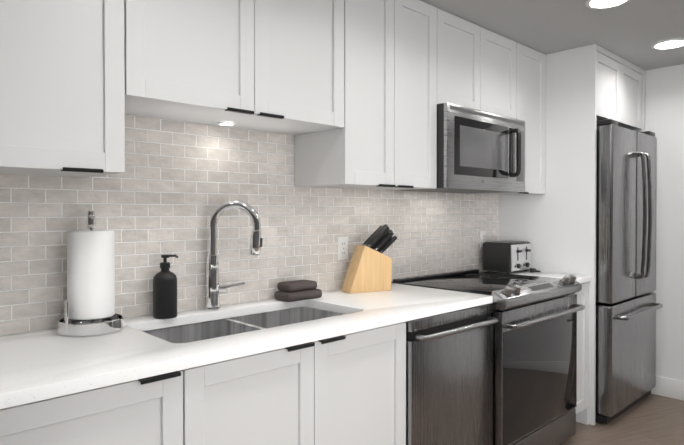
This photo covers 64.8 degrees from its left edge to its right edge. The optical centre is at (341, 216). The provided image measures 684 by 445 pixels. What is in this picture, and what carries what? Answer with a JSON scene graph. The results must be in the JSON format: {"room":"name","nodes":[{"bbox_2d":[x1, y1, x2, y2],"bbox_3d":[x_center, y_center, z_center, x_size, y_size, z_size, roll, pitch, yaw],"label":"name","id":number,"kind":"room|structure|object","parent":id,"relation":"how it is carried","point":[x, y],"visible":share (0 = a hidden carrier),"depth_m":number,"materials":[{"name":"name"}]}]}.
{"room":"kitchen","nodes":[
{"label":"kitchen","id":0,"kind":"room"},
{"bbox_2d":[420,0,683,70],"bbox_3d":[0.812,-1.061,0.409,7.060,0.060,4.720,0,1,-43],"label":"ceiling","id":1,"kind":"structure","parent":0,"point":[632,31],"depth_m":2.95,"materials":[{"name":"grey paint"}]},
{"bbox_2d":[585,0,629,8],"bbox_3d":[1.284,-1.044,2.600,0.200,0.007,0.200,0,1,-43],"label":"recessed light","id":2,"kind":"object","parent":1,"relation":"in","point":[598,4],"visible":1,"depth_m":2.63,"materials":[{"name":"white"}]},
{"bbox_2d":[651,38,683,49],"bbox_3d":[1.996,-1.049,3.274,0.200,0.007,0.200,0,1,-43],"label":"recessed light","id":3,"kind":"object","parent":1,"relation":"in","point":[669,44],"visible":1,"depth_m":3.27,"materials":[{"name":"white"}]},
{"bbox_2d":[560,394,683,444],"bbox_3d":[0.812,1.331,0.429,7.060,0.060,4.720,0,1,-43],"label":"floor","id":4,"kind":"structure","parent":0,"point":[652,419],"depth_m":3.27,"materials":[{"name":"brown wood"}]},
{"bbox_2d":[0,370,182,444],"bbox_3d":[-0.838,0.851,1.501,0.545,0.879,0.642,0,1,-43],"label":"base cabinet","id":5,"kind":"object","parent":4,"relation":"on","point":[146,411],"visible":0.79,"depth_m":1.33,"materials":[{"name":"grey paint"}]},
{"bbox_2d":[182,322,405,444],"bbox_3d":[-0.298,0.847,2.012,0.938,0.879,0.642,0,1,-43],"label":"base cabinet","id":6,"kind":"object","parent":4,"relation":"on","point":[348,389],"visible":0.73,"depth_m":1.76,"materials":[{"name":"grey paint"}]},
{"bbox_2d":[0,270,590,408],"bbox_3d":[0.131,0.385,2.411,3.248,0.033,0.635,0,1,-43],"label":"countertop","id":7,"kind":"structure","parent":6,"relation":"on","point":[39,365],"depth_m":1.64,"materials":[{"name":"white stone"}]},
{"bbox_2d":[57,211,123,336],"bbox_3d":[-0.828,0.176,1.779,0.202,0.394,0.202,0,1,-43],"label":"paper towel holder","id":8,"kind":"object","parent":7,"relation":"on","point":[89,306],"visible":1,"depth_m":1.72,"materials":[{"name":"white paper"}]},
{"bbox_2d":[153,254,177,318],"bbox_3d":[-0.652,0.256,2.002,0.096,0.232,0.086,0,1,-43],"label":"soap dispenser","id":9,"kind":"object","parent":7,"relation":"on","point":[165,292],"visible":0.98,"depth_m":1.97,"materials":[{"name":"black plastic"}]},
{"bbox_2d":[205,200,262,310],"bbox_3d":[-0.437,0.151,2.152,0.176,0.437,0.172,0,1,-43],"label":"faucet","id":10,"kind":"object","parent":7,"relation":"on","point":[214,287],"visible":1,"depth_m":2.13,"materials":[{"name":"silver metal"}]},
{"bbox_2d":[142,307,343,342],"bbox_3d":[-0.327,0.508,2.009,0.840,0.205,0.420,0,1,-43],"label":"double-bowl sink","id":11,"kind":"object","parent":7,"relation":"in","point":[193,332],"visible":0.1,"depth_m":2.12,"materials":[{"name":"metal"}]},
{"bbox_2d":[274,280,321,301],"bbox_3d":[-0.194,0.329,2.420,0.200,0.078,0.114,0,1,-43],"label":"folded towels","id":12,"kind":"object","parent":7,"relation":"on","point":[296,290],"visible":0.98,"depth_m":2.37,"materials":[{"name":"grey fabric"}]},
{"bbox_2d":[341,224,396,293],"bbox_3d":[0.143,0.201,2.679,0.286,0.329,0.095,0,1,-27],"label":"knife block","id":13,"kind":"object","parent":7,"relation":"on","point":[370,268],"visible":1,"depth_m":2.64,"materials":[{"name":"brown wood"}]},
{"bbox_2d":[483,240,540,273],"bbox_3d":[1.117,0.260,3.517,0.293,0.197,0.284,0,1,-43],"label":"toaster","id":14,"kind":"object","parent":7,"relation":"on","point":[507,256],"visible":0.98,"depth_m":3.45,"materials":[{"name":"black plastic"}]},
{"bbox_2d":[406,303,497,444],"bbox_3d":[0.286,0.843,2.521,0.598,0.878,0.691,0,1,-43],"label":"dishwasher","id":15,"kind":"object","parent":4,"relation":"on","point":[449,378],"visible":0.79,"depth_m":2.28,"materials":[{"name":"silver metal"}]},
{"bbox_2d":[391,269,584,444],"bbox_3d":[0.825,0.800,2.996,0.825,0.956,0.742,0,1,-43],"label":"range oven","id":16,"kind":"object","parent":4,"relation":"on","point":[535,364],"visible":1,"depth_m":2.75,"materials":[{"name":"silver metal"}]},
{"bbox_2d":[498,44,644,424],"bbox_3d":[1.639,0.106,3.831,0.895,2.329,0.658,0,1,-43],"label":"tall cabinet","id":17,"kind":"object","parent":4,"relation":"on","point":[588,87],"visible":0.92,"depth_m":3.42,"materials":[{"name":"grey paint"}]},
{"bbox_2d":[574,282,588,424],"bbox_3d":[1.192,0.835,3.435,0.304,0.879,0.626,0,1,-43],"label":"base cabinet","id":18,"kind":"object","parent":4,"relation":"on","point":[582,412],"visible":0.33,"depth_m":3.27,"materials":[{"name":"grey paint"}]},
{"bbox_2d":[595,119,662,423],"bbox_3d":[1.711,0.337,3.767,0.832,1.868,0.800,0,1,-43],"label":"refrigerator","id":19,"kind":"object","parent":4,"relation":"on","point":[627,306],"visible":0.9,"depth_m":3.39,"materials":[{"name":"silver metal"}]},
{"bbox_2d":[645,64,683,380],"bbox_3d":[3.372,0.115,2.763,0.120,2.332,4.600,0,1,-43],"label":"wall","id":20,"kind":"structure","parent":0,"point":[664,104],"depth_m":3.80,"materials":[{"name":"white paint"}]},
{"bbox_2d":[651,376,683,400],"bbox_3d":[3.564,1.216,2.472,0.014,0.135,3.900,0,1,-43],"label":"baseboard","id":21,"kind":"structure","parent":20,"relation":"attached to","point":[669,387],"depth_m":3.79,"materials":[{"name":"white wood"}]},
{"bbox_3d":[-0.770,0.120,2.089,7.060,2.332,0.120,0,1,-43],"label":"wall","id":22,"kind":"structure","parent":0,"visible":0},
{"bbox_2d":[0,0,124,177],"bbox_3d":[-0.941,-0.584,1.579,0.480,0.910,0.356,0,1,-43],"label":"upper cabinet","id":23,"kind":"object","parent":22,"relation":"attached to","point":[62,88],"visible":1,"depth_m":1.52,"materials":[{"name":"grey paint"}]},
{"bbox_2d":[124,0,343,134],"bbox_3d":[-0.433,-0.707,2.060,0.916,0.674,0.356,0,1,-43],"label":"upper cabinet","id":24,"kind":"object","parent":22,"relation":"attached to","point":[273,66],"visible":0.96,"depth_m":1.93,"materials":[{"name":"grey paint"}]},
{"bbox_2d":[218,122,234,125],"bbox_3d":[-0.461,-0.372,2.150,0.068,0.006,0.068,0,1,-43],"label":"recessed light","id":25,"kind":"object","parent":24,"relation":"attached to","point":[227,123],"visible":0.98,"depth_m":2.13,"materials":[{"name":"white plastic"}]},
{"bbox_2d":[0,114,497,335],"bbox_3d":[-0.091,0.004,2.643,3.250,0.790,0.008,0,1,-43],"label":"tile backsplash","id":26,"kind":"structure","parent":22,"relation":"attached to","point":[172,187],"depth_m":2.19,"materials":[{"name":"grey tile"}]},
{"bbox_2d":[338,237,347,259],"bbox_3d":[0.005,0.159,2.724,0.070,0.115,0.007,0,1,-43],"label":"electrical outlet plate","id":27,"kind":"object","parent":26,"relation":"attached to","point":[342,248],"visible":1,"depth_m":2.72,"materials":[{"name":"white plastic"}]},
{"bbox_2d":[480,231,485,247],"bbox_3d":[0.949,0.151,3.619,0.070,0.115,0.007,0,1,-43],"label":"electrical outlet plate","id":28,"kind":"object","parent":26,"relation":"attached to","point":[482,237],"visible":0.81,"depth_m":3.61,"materials":[{"name":"white plastic"}]},
{"bbox_2d":[294,0,436,189],"bbox_3d":[0.133,-0.593,2.597,0.638,0.910,0.356,0,1,-43],"label":"upper cabinet","id":29,"kind":"object","parent":22,"relation":"attached to","point":[384,137],"visible":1,"depth_m":2.44,"materials":[{"name":"grey paint"}]},
{"bbox_2d":[437,8,515,118],"bbox_3d":[0.647,-0.811,3.093,0.790,0.482,0.340,0,1,-43],"label":"upper cabinet","id":30,"kind":"object","parent":22,"relation":"attached to","point":[476,67],"visible":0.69,"depth_m":2.94,"materials":[{"name":"grey paint"}]},
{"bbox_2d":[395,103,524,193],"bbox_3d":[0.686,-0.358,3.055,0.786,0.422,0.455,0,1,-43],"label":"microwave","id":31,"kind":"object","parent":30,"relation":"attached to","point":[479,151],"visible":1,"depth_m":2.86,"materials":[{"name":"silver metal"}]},
{"bbox_2d":[471,42,545,194],"bbox_3d":[1.077,-0.600,3.492,0.376,0.910,0.356,0,1,-43],"label":"upper cabinet","id":32,"kind":"object","parent":22,"relation":"attached to","point":[530,87],"visible":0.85,"depth_m":3.41,"materials":[{"name":"grey paint"}]}
]}

